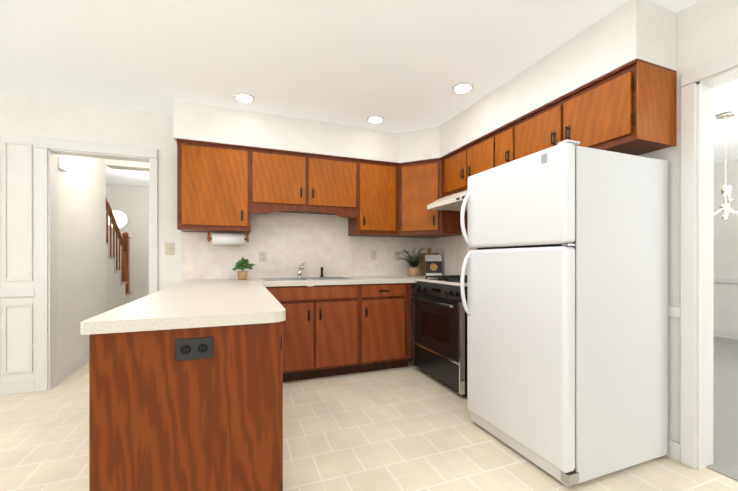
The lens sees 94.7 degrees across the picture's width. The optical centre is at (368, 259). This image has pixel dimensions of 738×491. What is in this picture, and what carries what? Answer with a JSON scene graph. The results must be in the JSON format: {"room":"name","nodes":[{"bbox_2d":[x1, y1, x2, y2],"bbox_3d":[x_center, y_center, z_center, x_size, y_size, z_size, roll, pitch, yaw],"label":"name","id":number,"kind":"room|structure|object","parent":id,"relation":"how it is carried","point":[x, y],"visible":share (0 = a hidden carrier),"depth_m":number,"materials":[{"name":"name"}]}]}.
{"room":"kitchen","nodes":[
{"label":"kitchen","id":0,"kind":"room"},
{"bbox_2d":[57,155,104,370],"bbox_3d":[-3.089,-0.130,3.661,0.100,2.480,1.460,0,0,-21],"label":"wall","id":1,"kind":"structure","parent":0,"point":[84,189],"depth_m":3.48,"materials":[{"name":"paint"}]},
{"bbox_2d":[57,156,67,171],"bbox_3d":[-2.811,-0.870,3.108,0.024,0.100,0.170,0,0,-21],"label":"box","id":2,"kind":"object","parent":1,"relation":"attached to","point":[62,164],"visible":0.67,"depth_m":3.10,"materials":[{"name":"white"}]},
{"bbox_2d":[105,159,148,311],"bbox_3d":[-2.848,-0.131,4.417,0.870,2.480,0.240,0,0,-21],"label":"wall","id":3,"kind":"structure","parent":0,"point":[134,200],"depth_m":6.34,"materials":[{"name":"paint"}]},
{"bbox_2d":[108,209,129,229],"bbox_3d":[-4.629,-0.733,6.238,0.388,0.388,0.023,0,0,-21],"label":"window","id":4,"kind":"structure","parent":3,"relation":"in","point":[122,217],"depth_m":6.25,"materials":[{"name":"white glass"}]},
{"bbox_2d":[0,92,415,382],"bbox_3d":[-1.724,-0.130,3.336,5.620,2.480,0.120,0,0,-21],"label":"wall","id":5,"kind":"structure","parent":0,"point":[25,119],"depth_m":2.86,"materials":[{"name":"paint"}]},
{"bbox_2d":[165,243,173,254],"bbox_3d":[-1.879,-0.100,3.204,0.072,0.116,0.015,0,0,-21],"label":"switch plate","id":6,"kind":"object","parent":5,"relation":"attached to","point":[169,248],"visible":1,"depth_m":3.20,"materials":[{"name":"beige plastic"}]},
{"bbox_2d":[176,138,251,232],"bbox_3d":[-1.440,-0.656,3.203,0.606,0.782,0.325,0,0,-21],"label":"upper cabinet","id":7,"kind":"object","parent":5,"relation":"attached to","point":[214,180],"depth_m":3.05,"materials":[{"name":"brown wood"}]},
{"bbox_2d":[207,231,248,244],"bbox_3d":[-1.334,-0.200,3.228,0.364,0.122,0.112,0,0,-21],"label":"paper towel holder","id":8,"kind":"object","parent":7,"relation":"attached to","point":[227,238],"visible":1,"depth_m":3.19,"materials":[{"name":"white paper"}]},
{"bbox_2d":[252,147,359,214],"bbox_3d":[-0.667,-0.780,3.498,1.050,0.535,0.325,0,0,-21],"label":"upper cabinet","id":9,"kind":"object","parent":5,"relation":"attached to","point":[282,180],"depth_m":3.34,"materials":[{"name":"brown wood"}]},
{"bbox_2d":[181,212,475,279],"bbox_3d":[-0.227,-0.003,3.050,2.786,0.997,1.479,0,0,-21],"label":"backsplash","id":10,"kind":"structure","parent":5,"relation":"attached to","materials":[{"name":"laminate"}]},
{"bbox_2d":[259,251,266,261],"bbox_3d":[-1.093,-0.031,3.500,0.072,0.116,0.008,0,0,-21],"label":"outlet","id":11,"kind":"object","parent":10,"relation":"attached to","point":[262,256],"depth_m":3.50,"materials":[{"name":"beige plastic"}]},
{"bbox_2d":[371,250,376,259],"bbox_3d":[0.055,-0.045,3.935,0.072,0.116,0.014,0,0,-21],"label":"outlet","id":12,"kind":"object","parent":10,"relation":"attached to","point":[373,252],"depth_m":3.94,"materials":[{"name":"beige plastic"}]},
{"bbox_2d":[395,251,399,260],"bbox_3d":[0.342,-0.041,4.047,0.072,0.116,0.008,0,0,-21],"label":"outlet","id":13,"kind":"object","parent":10,"relation":"attached to","point":[397,255],"depth_m":4.04,"materials":[{"name":"beige plastic"}]},
{"bbox_2d":[348,159,399,236],"bbox_3d":[0.045,-0.657,3.770,0.474,0.782,0.325,0,0,-21],"label":"upper cabinet","id":14,"kind":"object","parent":5,"relation":"attached to","point":[378,215],"depth_m":3.62,"materials":[{"name":"brown wood"}]},
{"bbox_2d":[0,351,737,490],"bbox_3d":[-1.456,1.161,2.273,5.760,0.100,10.300,0,0,-21],"label":"floor","id":15,"kind":"structure","parent":0,"point":[410,427],"depth_m":2.02,"materials":[{"name":"beige tile"}]},
{"bbox_2d":[106,196,131,311],"bbox_3d":[-3.965,-0.083,4.544,0.933,2.384,2.775,0,0,-21],"label":"stairs","id":16,"kind":"structure","parent":15,"relation":"on","point":[118,293],"depth_m":4.93,"materials":[{"name":"white"}]},
{"bbox_2d":[89,324,287,490],"bbox_3d":[-0.813,0.674,1.726,0.613,0.875,1.120,0,0,-21],"label":"base cabinet","id":17,"kind":"object","parent":15,"relation":"on","point":[200,365],"depth_m":1.19,"materials":[{"name":"brown wood"}]},
{"bbox_2d":[80,276,287,335],"bbox_3d":[-0.998,0.216,2.287,0.703,0.040,2.352,0,0,-21],"label":"countertop","id":18,"kind":"structure","parent":17,"relation":"on","point":[189,303],"depth_m":1.34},
{"bbox_2d":[232,257,253,279],"bbox_3d":[-1.209,0.085,3.281,0.203,0.217,0.177,0,0,-21],"label":"boxwood plant","id":19,"kind":"object","parent":18,"relation":"on","point":[242,274],"visible":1,"depth_m":3.26,"materials":[{"name":"green plant"}]},
{"bbox_2d":[268,284,359,381],"bbox_3d":[-0.642,0.672,3.353,0.953,0.875,0.615,0,0,-21],"label":"base cabinet","id":20,"kind":"object","parent":15,"relation":"on","point":[324,319],"depth_m":3.12,"materials":[{"name":"brown wood"}]},
{"bbox_2d":[264,276,411,287],"bbox_3d":[-0.323,0.215,3.468,1.400,0.040,0.627,0,0,-21],"label":"countertop","id":21,"kind":"structure","parent":20,"relation":"on","point":[273,281],"depth_m":3.30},
{"bbox_2d":[261,263,352,280],"bbox_3d":[-0.622,0.209,3.395,0.846,0.352,0.490,0,0,-21],"label":"sink","id":22,"kind":"object","parent":21,"relation":"in","point":[269,271],"depth_m":3.60,"materials":[{"name":"silver metal"}]},
{"bbox_2d":[394,248,424,276],"bbox_3d":[0.475,0.031,3.849,0.411,0.324,0.406,0,0,-21],"label":"fern plant","id":23,"kind":"object","parent":21,"relation":"on","point":[414,271],"visible":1,"depth_m":3.85,"materials":[{"name":"green plant"}]},
{"bbox_2d":[420,248,438,275],"bbox_3d":[0.722,0.026,4.047,0.220,0.329,0.085,0,0,2],"label":"cutting board","id":24,"kind":"object","parent":21,"relation":"on","point":[422,263],"visible":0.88,"depth_m":4.05,"materials":[{"name":"brown wood"}]},
{"bbox_2d":[425,255,441,275],"bbox_3d":[0.755,0.070,3.977,0.190,0.244,0.073,0,0,2],"label":"cookbook","id":25,"kind":"object","parent":21,"relation":"on","point":[433,265],"visible":0.98,"depth_m":3.97,"materials":[{"name":"white"}]},
{"bbox_2d":[360,280,415,371],"bbox_3d":[0.066,0.672,3.623,0.562,0.875,0.615,0,0,-21],"label":"base cabinet","id":26,"kind":"object","parent":15,"relation":"on","point":[385,309],"depth_m":3.34,"materials":[{"name":"brown wood"}]},
{"bbox_2d":[411,274,466,397],"bbox_3d":[0.846,0.633,3.143,0.678,0.955,0.769,0,0,-21],"label":"range","id":27,"kind":"object","parent":15,"relation":"on","point":[440,333],"visible":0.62,"depth_m":2.95,"materials":[{"name":"black metal"}]},
{"bbox_2d":[460,139,667,485],"bbox_3d":[1.133,0.268,2.091,0.861,1.687,0.758,0,0,-21],"label":"refrigerator","id":28,"kind":"object","parent":15,"relation":"on","point":[565,262],"visible":1,"depth_m":1.78,"materials":[{"name":"white metal"}]},
{"bbox_2d":[0,0,737,186],"bbox_3d":[0.571,-1.420,3.044,10.100,0.100,10.300,0,0,-21],"label":"ceiling","id":29,"kind":"structure","parent":0,"point":[401,66],"depth_m":2.26,"materials":[{"name":"paint"}]},
{"bbox_2d":[233,92,254,102],"bbox_3d":[-1.051,-1.361,2.864,0.169,0.015,0.169,0,0,24],"label":"recessed light","id":30,"kind":"object","parent":29,"relation":"in","point":[243,97],"depth_m":2.84,"materials":[{"name":"white glass"}]},
{"bbox_2d":[367,115,383,122],"bbox_3d":[0.063,-1.362,3.310,0.169,0.015,0.169,0,0,24],"label":"recessed light","id":31,"kind":"object","parent":29,"relation":"in","point":[374,118],"depth_m":3.29,"materials":[{"name":"white glass"}]},
{"bbox_2d":[173,0,676,162],"bbox_3d":[-0.049,-1.207,2.561,2.798,0.321,2.516,0,0,-21],"label":"soffit","id":32,"kind":"object","parent":29,"relation":"attached to","point":[629,31],"depth_m":2.91,"materials":[{"name":"paint"}]},
{"bbox_2d":[452,82,473,93],"bbox_3d":[0.744,-1.361,2.703,0.169,0.015,0.169,0,0,24],"label":"recessed light","id":33,"kind":"object","parent":29,"relation":"in","point":[457,88],"depth_m":2.68,"materials":[{"name":"white glass"}]},
{"bbox_2d":[714,112,737,218],"bbox_3d":[3.342,-0.874,3.220,0.620,0.991,0.595,0,0,-21],"label":"dining chandelier","id":34,"kind":"object","parent":29,"relation":"hanging from","point":[725,192],"visible":0.81,"depth_m":3.19,"materials":[{"name":"silver metal"}]},
{"bbox_2d":[439,0,737,442],"bbox_3d":[1.252,-0.130,3.252,0.120,2.480,9.800,0,0,-21],"label":"wall","id":35,"kind":"structure","parent":0,"point":[707,31],"depth_m":1.88,"materials":[{"name":"paint"}]},
{"bbox_2d":[396,158,466,237],"bbox_3d":[0.628,-0.657,3.809,0.642,0.782,0.668,0,0,-21],"label":"upper cabinet","id":36,"kind":"object","parent":35,"relation":"attached to","point":[419,180],"depth_m":3.60,"materials":[{"name":"brown wood"}]},
{"bbox_2d":[440,132,491,197],"bbox_3d":[1.033,-0.841,3.191,0.324,0.412,0.774,0,0,-21],"label":"upper cabinet","id":37,"kind":"object","parent":35,"relation":"attached to","point":[475,157],"depth_m":3.15,"materials":[{"name":"brown wood"}]},
{"bbox_2d":[427,190,466,211],"bbox_3d":[0.948,-0.569,3.167,0.502,0.128,0.740,0,0,-21],"label":"range hood","id":38,"kind":"object","parent":37,"relation":"attached to","point":[453,202],"visible":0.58,"depth_m":3.20,"materials":[{"name":"white metal"}]},
{"bbox_2d":[492,122,511,167],"bbox_3d":[1.209,-0.840,2.732,0.324,0.412,0.210,0,0,-21],"label":"upper cabinet","id":39,"kind":"object","parent":35,"relation":"attached to","point":[501,137],"depth_m":2.69,"materials":[{"name":"brown wood"}]},
{"bbox_2d":[512,59,676,160],"bbox_3d":[1.400,-0.840,2.231,0.324,0.412,0.863,0,0,-21],"label":"upper cabinet","id":40,"kind":"object","parent":35,"relation":"attached to","point":[630,108],"depth_m":1.91,"materials":[{"name":"brown wood"}]},
{"bbox_2d":[706,336,737,481],"bbox_3d":[3.262,1.155,4.073,4.340,0.108,10.300,0,0,-21],"label":"floor","id":41,"kind":"structure","parent":0,"point":[725,406],"depth_m":2.53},
{"bbox_2d":[713,159,737,331],"bbox_3d":[5.083,-0.132,4.713,0.120,2.480,9.800,0,0,-21],"label":"wall","id":42,"kind":"structure","parent":0,"point":[725,315],"depth_m":4.75,"materials":[{"name":"paint"}]},
{"bbox_3d":[0.507,-0.130,2.903,9.720,2.480,9.920,0,0,-21],"label":"wall","id":43,"kind":"structure","parent":0,"visible":0},
{"bbox_2d":[0,51,737,469],"bbox_3d":[1.163,0.043,3.218,8.269,2.135,9.780,0,0,-21],"label":"trim","id":44,"kind":"structure","parent":43,"relation":"attached to","point":[698,333],"depth_m":1.84,"materials":[{"name":"white wood"}]}
]}

